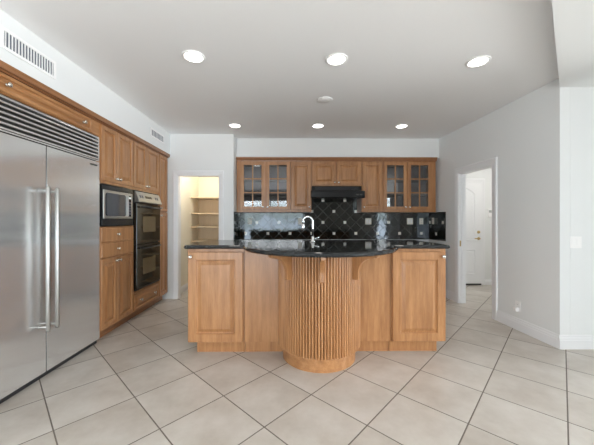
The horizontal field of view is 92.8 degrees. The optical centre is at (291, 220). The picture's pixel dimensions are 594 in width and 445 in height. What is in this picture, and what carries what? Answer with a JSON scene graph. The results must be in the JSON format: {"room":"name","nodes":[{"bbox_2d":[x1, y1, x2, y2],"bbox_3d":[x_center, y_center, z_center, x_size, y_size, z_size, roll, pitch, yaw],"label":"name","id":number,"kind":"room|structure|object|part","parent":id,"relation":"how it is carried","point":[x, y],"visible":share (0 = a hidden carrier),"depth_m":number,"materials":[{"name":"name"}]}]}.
{"room":"kitchen","nodes":[
{"label":"kitchen","id":0,"kind":"room"},
{"bbox_2d":[0,9,169,157],"bbox_3d":[-2.374,-1.260,3.150,0.717,0.399,3.149,0,0,-1],"label":"soffit","id":1,"kind":"structure","parent":0,"point":[71,81],"depth_m":2.69,"materials":[{"name":"white paint"}]},
{"bbox_2d":[0,25,55,79],"bbox_3d":[-2.000,-1.270,2.169,0.010,0.150,0.460,0,0,-1],"label":"air vent","id":2,"kind":"object","parent":1,"relation":"attached to","point":[9,41],"visible":1,"depth_m":2.13,"materials":[{"name":"white plastic"}]},
{"bbox_2d":[150,127,163,143],"bbox_3d":[-2.022,-1.280,4.259,0.010,0.130,0.440,0,0,-1],"label":"air vent","id":3,"kind":"object","parent":1,"relation":"attached to","point":[155,134],"visible":1,"depth_m":4.22,"materials":[{"name":"white plastic"}]},
{"bbox_2d":[162,134,236,298],"bbox_3d":[-1.871,-0.080,5.406,1.769,2.759,1.350,0,0,-1],"label":"wall","id":4,"kind":"structure","parent":0,"point":[188,152],"depth_m":4.74,"materials":[{"name":"white paint"}]},
{"bbox_2d":[0,60,169,157],"bbox_3d":[-2.036,-1.077,3.144,0.054,0.054,3.130,0,0,-1],"label":"crown molding","id":5,"kind":"structure","parent":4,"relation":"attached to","point":[5,68],"depth_m":2.54,"materials":[{"name":"brown wood"}]},
{"bbox_2d":[173,171,223,298],"bbox_3d":[-1.565,0.230,4.784,0.850,2.140,0.137,0,0,-1],"label":"trim","id":6,"kind":"structure","parent":4,"relation":"attached to","point":[177,175],"depth_m":4.72,"materials":[{"name":"white wood"}]},
{"bbox_2d":[236,157,437,163],"bbox_3d":[0.790,-1.085,5.130,3.532,0.069,0.358,0,0,-1],"label":"crown molding","id":7,"kind":"structure","parent":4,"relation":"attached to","point":[376,159],"depth_m":4.97,"materials":[{"name":"brown wood"}]},
{"bbox_2d":[181,177,218,285],"bbox_3d":[-1.523,-0.040,5.519,1.070,2.680,1.330,0,0,-1],"label":"wall","id":8,"kind":"structure","parent":0,"point":[190,186],"depth_m":5.58,"materials":[{"name":"beige paint"}]},
{"bbox_2d":[181,283,187,293],"bbox_3d":[-1.987,1.240,5.223,0.016,0.120,0.743,0,0,-1],"label":"baseboard","id":9,"kind":"structure","parent":8,"relation":"attached to","point":[184,288],"depth_m":5.21,"materials":[{"name":"white"}]},
{"bbox_2d":[0,0,558,138],"bbox_3d":[2.014,-1.520,1.071,9.950,0.120,10.500,0,0,-1],"label":"ceiling","id":10,"kind":"structure","parent":0,"point":[265,70],"depth_m":2.51,"materials":[{"name":"white paint"}]},
{"bbox_2d":[182,50,204,62],"bbox_3d":[-0.872,-1.455,2.511,0.200,0.010,0.200,0,0,-1],"label":"recessed light","id":11,"kind":"object","parent":10,"relation":"in","point":[192,56],"visible":1,"depth_m":2.50,"materials":[{"name":"white glass"}]},
{"bbox_2d":[228,123,240,127],"bbox_3d":[-0.871,-1.455,4.321,0.200,0.010,0.200,0,0,-1],"label":"recessed light","id":12,"kind":"object","parent":10,"relation":"in","point":[233,125],"visible":1,"depth_m":4.30,"materials":[{"name":"white glass"}]},
{"bbox_2d":[312,123,324,127],"bbox_3d":[0.399,-1.455,4.334,0.200,0.010,0.200,0,0,-1],"label":"recessed light","id":13,"kind":"object","parent":10,"relation":"in","point":[318,125],"visible":1,"depth_m":4.31,"materials":[{"name":"white"}]},
{"bbox_2d":[317,97,332,103],"bbox_3d":[0.398,-1.455,3.414,0.192,0.010,0.192,0,0,-1],"label":"smoke detector","id":14,"kind":"object","parent":10,"relation":"attached to","point":[323,100],"visible":1,"depth_m":3.40,"materials":[{"name":"white plastic"}]},
{"bbox_2d":[325,53,347,65],"bbox_3d":[0.403,-1.455,2.554,0.200,0.010,0.200,0,0,-1],"label":"recessed light","id":15,"kind":"object","parent":10,"relation":"in","point":[335,59],"visible":1,"depth_m":2.54,"materials":[{"name":"white glass"}]},
{"bbox_2d":[395,124,408,128],"bbox_3d":[1.685,-1.455,4.348,0.200,0.010,0.200,0,0,-1],"label":"recessed light","id":16,"kind":"object","parent":10,"relation":"in","point":[399,126],"visible":1,"depth_m":4.34,"materials":[{"name":"white"}]},
{"bbox_2d":[465,55,491,67],"bbox_3d":[1.703,-1.455,2.588,0.200,0.010,0.200,0,0,-1],"label":"recessed light","id":17,"kind":"object","parent":10,"relation":"in","point":[478,61],"visible":1,"depth_m":2.58,"materials":[{"name":"white glass"}]},
{"bbox_2d":[0,285,593,444],"bbox_3d":[2.014,1.350,1.071,9.950,0.100,10.500,0,0,-1],"label":"floor","id":18,"kind":"structure","parent":0,"point":[142,382],"depth_m":2.13,"materials":[{"name":"tile"}]},
{"bbox_2d":[0,94,99,403],"bbox_3d":[-2.340,0.203,2.370,0.760,2.195,1.309,0,0,-1],"label":"refrigerator","id":19,"kind":"object","parent":18,"relation":"on","point":[50,166],"visible":1,"depth_m":2.33,"materials":[{"name":"grey metal"}]},
{"bbox_3d":[-2.068,0.315,2.038,0.043,1.880,0.639,0,0,-1],"label":"door","id":20,"kind":"part","parent":19,"relation":"part of","materials":[{"name":"silver metal"}]},
{"bbox_3d":[-2.005,0.307,2.291,0.092,1.175,0.030,0,0,-1],"label":"handle","id":21,"kind":"part","parent":19,"relation":"part of","materials":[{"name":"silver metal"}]},
{"bbox_3d":[-2.084,1.278,2.378,0.018,0.043,1.279,0,0,-1],"label":"kick plate","id":22,"kind":"part","parent":19,"relation":"part of","materials":[{"name":"black plastic"}]},
{"bbox_3d":[-2.006,0.307,2.381,0.092,1.175,0.030,0,0,-1],"label":"handle","id":23,"kind":"part","parent":19,"relation":"part of","materials":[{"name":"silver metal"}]},
{"bbox_3d":[-2.075,0.315,2.697,0.043,1.880,0.660,0,0,-1],"label":"door","id":24,"kind":"part","parent":19,"relation":"part of","materials":[{"name":"silver metal"}]},
{"bbox_2d":[99,123,132,337],"bbox_3d":[-2.372,0.121,3.346,0.716,2.358,0.638,0,0,-1],"label":"tall cabinet","id":25,"kind":"object","parent":18,"relation":"on","point":[116,149],"visible":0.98,"depth_m":3.28,"materials":[{"name":"brown wood"}]},
{"bbox_3d":[-2.053,0.795,3.181,0.020,0.760,0.280,0,0,-1],"label":"door","id":26,"kind":"part","parent":25,"relation":"part of","materials":[{"name":"brown wood"}]},
{"bbox_3d":[-2.053,-0.743,3.181,0.020,0.602,0.280,0,0,-1],"label":"door","id":27,"kind":"part","parent":25,"relation":"part of","materials":[{"name":"brown wood"}]},
{"bbox_2d":[100,184,132,225],"bbox_3d":[-2.302,-0.172,3.350,0.566,0.460,0.616,0,0,-1],"label":"microwave","id":28,"kind":"object","parent":25,"relation":"in","point":[116,203],"visible":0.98,"depth_m":3.28,"materials":[{"name":"silver metal"}]},
{"bbox_3d":[-2.055,-0.185,3.345,0.028,0.316,0.567,0,0,-1],"label":"door","id":29,"kind":"part","parent":28,"relation":"part of","materials":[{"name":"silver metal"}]},
{"bbox_3d":[-2.032,-0.185,3.500,0.022,0.250,0.018,0,0,-1],"label":"handle","id":30,"kind":"part","parent":28,"relation":"part of","materials":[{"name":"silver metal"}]},
{"bbox_3d":[-2.055,0.322,3.351,0.020,0.156,0.620,0,0,-1],"label":"drawer","id":31,"kind":"part","parent":25,"relation":"part of","materials":[{"name":"brown wood"}]},
{"bbox_3d":[-2.055,0.154,3.351,0.020,0.152,0.620,0,0,-1],"label":"drawer","id":32,"kind":"part","parent":25,"relation":"part of","materials":[{"name":"brown wood"}]},
{"bbox_3d":[-2.057,0.795,3.494,0.020,0.760,0.334,0,0,-1],"label":"door","id":33,"kind":"part","parent":25,"relation":"part of","materials":[{"name":"brown wood"}]},
{"bbox_3d":[-2.057,-0.743,3.494,0.020,0.602,0.334,0,0,-1],"label":"door","id":34,"kind":"part","parent":25,"relation":"part of","materials":[{"name":"brown wood"}]},
{"bbox_2d":[127,141,158,320],"bbox_3d":[-2.379,0.121,4.026,0.716,2.358,0.714,0,0,-1],"label":"tall cabinet","id":35,"kind":"object","parent":18,"relation":"on","point":[145,160],"visible":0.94,"depth_m":3.96,"materials":[{"name":"brown wood"}]},
{"bbox_3d":[-2.060,-0.743,3.841,0.020,0.602,0.320,0,0,-1],"label":"door","id":36,"kind":"part","parent":35,"relation":"part of","materials":[{"name":"brown wood"}]},
{"bbox_3d":[-2.062,1.065,4.029,0.020,0.230,0.696,0,0,-1],"label":"drawer","id":37,"kind":"part","parent":35,"relation":"part of","materials":[{"name":"brown wood"}]},
{"bbox_2d":[133,190,161,290],"bbox_3d":[-2.325,0.257,4.030,0.676,1.326,0.676,0,0,-1],"label":"double oven","id":38,"kind":"object","parent":35,"relation":"in","point":[146,210],"visible":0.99,"depth_m":3.92,"materials":[{"name":"black metal"}]},
{"bbox_3d":[-2.048,0.610,4.036,0.032,0.580,0.670,0,0,-1],"label":"oven door","id":39,"kind":"part","parent":38,"relation":"part of","materials":[{"name":"black glass"}]},
{"bbox_3d":[-2.048,0.035,4.036,0.032,0.540,0.670,0,0,-1],"label":"oven door","id":40,"kind":"part","parent":38,"relation":"part of","materials":[{"name":"black glass"}]},
{"bbox_3d":[-2.033,-0.324,4.039,0.062,0.143,0.664,0,0,-1],"label":"control panel","id":41,"kind":"part","parent":38,"relation":"part of","materials":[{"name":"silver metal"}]},
{"bbox_3d":[-2.010,0.365,4.033,0.046,0.022,0.556,0,0,-1],"label":"handle","id":42,"kind":"part","parent":38,"relation":"part of","materials":[{"name":"black plastic"}]},
{"bbox_3d":[-2.010,-0.190,4.033,0.046,0.022,0.556,0,0,-1],"label":"handle","id":43,"kind":"part","parent":38,"relation":"part of","materials":[{"name":"black plastic"}]},
{"bbox_3d":[-2.064,-0.743,4.192,0.020,0.602,0.370,0,0,-1],"label":"door","id":44,"kind":"part","parent":35,"relation":"part of","materials":[{"name":"brown wood"}]},
{"bbox_2d":[153,154,166,304],"bbox_3d":[-2.385,0.121,4.539,0.716,2.358,0.303,0,0,-1],"label":"tall cabinet","id":45,"kind":"object","parent":18,"relation":"on","point":[162,193],"visible":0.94,"depth_m":4.54,"materials":[{"name":"brown wood"}]},
{"bbox_3d":[-2.068,0.520,4.544,0.020,1.310,0.280,0,0,-1],"label":"door","id":46,"kind":"part","parent":45,"relation":"part of","materials":[{"name":"brown wood"}]},
{"bbox_3d":[-2.068,-0.597,4.544,0.020,0.894,0.280,0,0,-1],"label":"door","id":47,"kind":"part","parent":45,"relation":"part of","materials":[{"name":"brown wood"}]},
{"bbox_2d":[191,197,218,241],"bbox_3d":[-1.560,0.402,5.841,0.878,1.756,0.475,0,0,-1],"label":"pantry shelves","id":48,"kind":"object","parent":18,"relation":"on","point":[208,207],"visible":0.33,"depth_m":6.06,"materials":[{"name":"beige wood"}]},
{"bbox_3d":[-1.560,-0.465,5.831,0.878,0.022,0.454,0,0,-1],"label":"shelf","id":49,"kind":"part","parent":48,"relation":"part of","materials":[{"name":"brown wood"}]},
{"bbox_3d":[-1.560,-0.150,5.831,0.878,0.022,0.454,0,0,-1],"label":"shelf","id":50,"kind":"part","parent":48,"relation":"part of","materials":[{"name":"brown wood"}]},
{"bbox_3d":[-1.560,0.120,5.831,0.878,0.022,0.454,0,0,-1],"label":"shelf","id":51,"kind":"part","parent":48,"relation":"part of","materials":[{"name":"brown wood"}]},
{"bbox_3d":[-1.560,0.400,5.831,0.878,0.022,0.454,0,0,-1],"label":"shelf","id":52,"kind":"part","parent":48,"relation":"part of","materials":[{"name":"brown wood"}]},
{"bbox_3d":[-1.563,0.410,6.069,0.878,1.740,0.020,0,0,-1],"label":"panel","id":53,"kind":"part","parent":48,"relation":"part of","materials":[{"name":"brown wood"}]},
{"bbox_2d":[188,249,244,351],"bbox_3d":[-0.742,0.785,3.081,0.544,1.029,0.763,0,0,-1],"label":"base cabinet","id":54,"kind":"object","parent":18,"relation":"on","point":[215,276],"visible":0.97,"depth_m":2.73,"materials":[{"name":"brown wood"}]},
{"bbox_2d":[244,250,390,372],"bbox_3d":[0.252,0.785,2.801,1.430,1.029,1.343,0,0,-1],"label":"island base","id":55,"kind":"object","parent":18,"relation":"on","point":[319,313],"visible":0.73,"depth_m":2.50,"materials":[{"name":"brown wood"}]},
{"bbox_2d":[184,240,449,257],"bbox_3d":[0.245,0.251,2.778,2.558,0.037,1.450,0,0,-1],"label":"countertop","id":56,"kind":"structure","parent":55,"relation":"on","point":[287,248],"depth_m":2.68,"materials":[{"name":"black stone"}]},
{"bbox_2d":[301,216,319,241],"bbox_3d":[0.204,0.086,3.122,0.201,0.290,0.056,0,0,-1],"label":"faucet","id":57,"kind":"object","parent":56,"relation":"on","point":[305,217],"visible":0.99,"depth_m":3.11,"materials":[{"name":"silver metal"}]},
{"bbox_3d":[0.176,0.062,3.122,0.131,0.240,0.025,0,0,-1],"label":"spout","id":58,"kind":"part","parent":57,"relation":"part of","materials":[{"name":"silver metal"}]},
{"bbox_2d":[389,249,445,350],"bbox_3d":[1.235,0.785,3.102,0.535,1.029,0.763,0,0,-1],"label":"base cabinet","id":59,"kind":"object","parent":18,"relation":"on","point":[418,276],"visible":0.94,"depth_m":2.75,"materials":[{"name":"brown wood"}]},
{"bbox_2d":[240,164,428,241],"bbox_3d":[0.859,-0.080,5.409,3.688,2.759,0.120,0,0,-1],"label":"wall","id":60,"kind":"structure","parent":0,"point":[425,240],"depth_m":5.34,"materials":[{"name":"white paint"}]},
{"bbox_2d":[237,161,289,212],"bbox_3d":[-0.502,-0.609,5.138,0.948,0.902,0.387,0,0,-1],"label":"upper cabinet","id":61,"kind":"object","parent":60,"relation":"attached to","point":[262,186],"visible":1,"depth_m":5.00,"materials":[{"name":"brown wood"}]},
{"bbox_3d":[-0.691,-0.621,4.983,0.418,0.842,0.020,0,0,-1],"label":"glass door","id":62,"kind":"part","parent":61,"relation":"part of","materials":[{"name":"brown wood"}]},
{"bbox_2d":[244,179,286,181],"bbox_3d":[-0.502,-0.734,5.171,0.910,0.018,0.293,0,0,-1],"label":"shelf","id":63,"kind":"object","parent":61,"relation":"attached to","point":[245,180],"depth_m":5.07,"materials":[{"name":"brown"}]},
{"bbox_2d":[244,194,286,195],"bbox_3d":[-0.502,-0.474,5.171,0.910,0.018,0.293,0,0,-1],"label":"shelf","id":64,"kind":"object","parent":61,"relation":"attached to","point":[244,194],"depth_m":5.03,"materials":[{"name":"brown"}]},
{"bbox_3d":[-0.504,-0.609,5.324,0.912,0.826,0.011,0,0,-1],"label":"panel","id":65,"kind":"part","parent":61,"relation":"part of","materials":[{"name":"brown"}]},
{"bbox_3d":[-0.246,-0.621,4.988,0.416,0.842,0.020,0,0,-1],"label":"glass door","id":66,"kind":"part","parent":61,"relation":"part of","materials":[{"name":"brown wood"}]},
{"bbox_2d":[291,161,310,212],"bbox_3d":[0.159,-0.609,5.144,0.367,0.902,0.387,0,0,-1],"label":"upper cabinet","id":67,"kind":"object","parent":60,"relation":"attached to","point":[300,170],"visible":1,"depth_m":4.98,"materials":[{"name":"brown wood"}]},
{"bbox_2d":[311,161,360,186],"bbox_3d":[0.786,-0.839,5.151,0.882,0.442,0.387,0,0,-1],"label":"upper cabinet","id":68,"kind":"object","parent":60,"relation":"attached to","point":[323,173],"visible":0.98,"depth_m":4.99,"materials":[{"name":"brown wood"}]},
{"bbox_3d":[0.570,-0.839,4.996,0.424,0.407,0.020,0,0,-1],"label":"door","id":69,"kind":"part","parent":68,"relation":"part of","materials":[{"name":"brown wood"}]},
{"bbox_3d":[1.006,-0.839,5.001,0.424,0.407,0.020,0,0,-1],"label":"door","id":70,"kind":"part","parent":68,"relation":"part of","materials":[{"name":"brown wood"}]},
{"bbox_2d":[311,186,364,199],"bbox_3d":[0.771,-0.502,5.039,0.904,0.224,0.583,0,0,-1],"label":"range hood","id":71,"kind":"object","parent":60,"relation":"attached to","point":[317,192],"visible":0.98,"depth_m":4.76,"materials":[{"name":"black metal"}]},
{"bbox_2d":[234,200,445,240],"bbox_3d":[0.820,-0.135,5.058,3.604,0.960,0.578,0,0,-1],"label":"backsplash","id":72,"kind":"structure","parent":60,"relation":"attached to","point":[333,219],"depth_m":5.33,"materials":[{"name":"black tile"}]},
{"bbox_2d":[365,218,370,223],"bbox_3d":[1.439,0.005,5.337,0.115,0.118,0.008,0,0,-1],"label":"light switch","id":73,"kind":"object","parent":72,"relation":"attached to","point":[367,220],"visible":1,"depth_m":5.34,"materials":[{"name":"white plastic"}]},
{"bbox_2d":[407,218,412,223],"bbox_3d":[2.229,0.005,5.346,0.115,0.118,0.008,0,0,-1],"label":"light switch","id":74,"kind":"object","parent":72,"relation":"attached to","point":[409,220],"visible":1,"depth_m":5.34,"materials":[{"name":"white plastic"}]},
{"bbox_2d":[357,161,381,212],"bbox_3d":[1.416,-0.609,5.158,0.371,0.902,0.387,0,0,-1],"label":"upper cabinet","id":75,"kind":"object","parent":60,"relation":"attached to","point":[371,171],"visible":0.99,"depth_m":5.00,"materials":[{"name":"brown wood"}]},
{"bbox_2d":[378,162,435,212],"bbox_3d":[2.078,-0.609,5.165,0.947,0.902,0.387,0,0,-1],"label":"upper cabinet","id":76,"kind":"object","parent":60,"relation":"attached to","point":[407,187],"visible":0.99,"depth_m":5.03,"materials":[{"name":"brown wood"}]},
{"bbox_3d":[1.828,-0.621,5.009,0.404,0.842,0.020,0,0,-1],"label":"glass door","id":77,"kind":"part","parent":76,"relation":"part of","materials":[{"name":"brown wood"}]},
{"bbox_3d":[2.076,-0.609,5.351,0.911,0.826,0.011,0,0,-1],"label":"panel","id":78,"kind":"part","parent":76,"relation":"part of","materials":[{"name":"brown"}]},
{"bbox_2d":[387,180,427,182],"bbox_3d":[2.077,-0.734,5.199,0.909,0.018,0.293,0,0,-1],"label":"shelf","id":79,"kind":"object","parent":76,"relation":"attached to","point":[388,181],"depth_m":5.20,"materials":[{"name":"brown"}]},
{"bbox_2d":[387,194,427,195],"bbox_3d":[2.077,-0.474,5.199,0.909,0.018,0.293,0,0,-1],"label":"shelf","id":80,"kind":"object","parent":76,"relation":"attached to","point":[387,194],"depth_m":5.06,"materials":[{"name":"brown"}]},
{"bbox_3d":[2.260,-0.621,5.014,0.416,0.842,0.020,0,0,-1],"label":"glass door","id":81,"kind":"part","parent":76,"relation":"part of","materials":[{"name":"brown wood"}]},
{"bbox_2d":[236,138,438,158],"bbox_3d":[0.815,-1.290,5.178,3.594,0.339,0.339,0,0,-1],"label":"soffit","id":82,"kind":"structure","parent":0,"point":[245,147],"depth_m":5.01,"materials":[{"name":"white paint"}]},
{"bbox_2d":[466,168,491,278],"bbox_3d":[4.078,-0.040,4.489,2.950,2.680,2.788,0,0,-1],"label":"wall","id":83,"kind":"structure","parent":0,"point":[486,174],"depth_m":5.76,"materials":[{"name":"white paint"}]},
{"bbox_2d":[466,183,481,284],"bbox_3d":[3.430,0.261,5.711,0.810,2.071,0.082,0,0,-1],"label":"door","id":84,"kind":"structure","parent":83,"relation":"in","point":[473,190],"depth_m":5.72,"materials":[{"name":"white painted wood"},{"name":"brass metal"}]},
{"bbox_3d":[3.433,0.195,5.715,0.555,1.770,0.010,0,0,-1],"label":"panel","id":85,"kind":"part","parent":84,"relation":"part of","materials":[{"name":"white wood"}]},
{"bbox_2d":[466,179,484,284],"bbox_3d":[3.430,0.220,5.747,0.984,2.160,0.018,0,0,-1],"label":"trim","id":86,"kind":"structure","parent":83,"relation":"attached to","point":[482,181],"depth_m":5.75,"materials":[{"name":"white wood"}]},
{"bbox_2d":[485,279,491,284],"bbox_3d":[4.675,1.245,5.761,1.510,0.110,0.016,0,0,-1],"label":"baseboard","id":87,"kind":"structure","parent":83,"relation":"attached to","point":[487,281],"depth_m":5.75,"materials":[{"name":"white"}]},
{"bbox_2d":[488,209,491,216],"bbox_3d":[4.030,-0.155,5.750,0.090,0.160,0.023,0,0,-1],"label":"alarm keypad","id":88,"kind":"object","parent":83,"relation":"attached to","point":[489,210],"visible":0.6,"depth_m":5.74,"materials":[{"name":"white plastic"}]},
{"bbox_2d":[429,78,570,334],"bbox_3d":[2.717,-0.080,4.123,0.110,2.759,2.495,0,0,-3],"label":"wall","id":89,"kind":"structure","parent":0,"point":[529,136],"depth_m":3.24,"materials":[{"name":"white paint"}]},
{"bbox_2d":[446,289,454,300],"bbox_3d":[2.625,1.230,4.695,0.016,0.140,0.244,0,0,-3],"label":"baseboard","id":90,"kind":"structure","parent":89,"relation":"attached to","point":[450,295],"depth_m":4.67,"materials":[{"name":"white"}]},
{"bbox_2d":[455,157,497,319],"bbox_3d":[2.707,0.230,4.135,0.128,2.140,0.881,0,0,-3],"label":"trim","id":91,"kind":"structure","parent":89,"relation":"attached to","point":[460,173],"depth_m":4.47,"materials":[{"name":"white wood"}]},
{"bbox_2d":[515,300,520,311],"bbox_3d":[2.695,1.015,3.377,0.008,0.118,0.075,0,0,-3],"label":"outlet","id":92,"kind":"object","parent":89,"relation":"attached to","point":[517,303],"visible":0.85,"depth_m":3.36,"materials":[{"name":"white plastic"}]},
{"bbox_2d":[496,310,593,349],"bbox_3d":[3.068,1.230,3.281,0.792,0.140,0.830,0,0,-1],"label":"baseboard","id":93,"kind":"structure","parent":89,"relation":"attached to","point":[562,342],"depth_m":2.99,"materials":[{"name":"white wood"}]},
{"bbox_2d":[552,0,593,86],"bbox_3d":[3.656,-1.409,-0.537,5.700,0.099,6.850,0,0,-1],"label":"ceiling","id":94,"kind":"structure","parent":0,"point":[573,20],"depth_m":2.14,"materials":[{"name":"white paint"}]},
{"bbox_2d":[571,87,593,334],"bbox_3d":[4.657,-0.080,2.524,3.633,2.759,1.150,0,0,-1],"label":"wall","id":95,"kind":"structure","parent":0,"point":[582,98],"depth_m":2.88,"materials":[{"name":"white paint"}]},
{"bbox_2d":[570,237,581,247],"bbox_3d":[2.885,0.217,2.875,0.118,0.118,0.008,0,0,-1],"label":"light switch","id":96,"kind":"object","parent":95,"relation":"attached to","point":[575,242],"visible":1,"depth_m":2.87,"materials":[{"name":"white plastic"}]},
{"bbox_3d":[-2.771,-0.080,1.021,0.120,2.760,10.500,0,0,-1],"label":"wall","id":97,"kind":"structure","parent":0,"visible":0},
{"bbox_2d":[0,72,98,136],"bbox_3d":[-2.361,-0.981,2.302,0.716,0.155,1.444,0,0,-1],"label":"upper cabinet","id":98,"kind":"object","parent":97,"relation":"attached to","point":[11,88],"visible":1,"depth_m":2.34,"materials":[{"name":"brown wood"}]},
{"bbox_3d":[-2.016,-0.972,2.019,0.031,0.036,0.036,0,0,-1],"label":"knob","id":99,"kind":"part","parent":98,"relation":"part of","materials":[{"name":"silver metal"}]}
]}

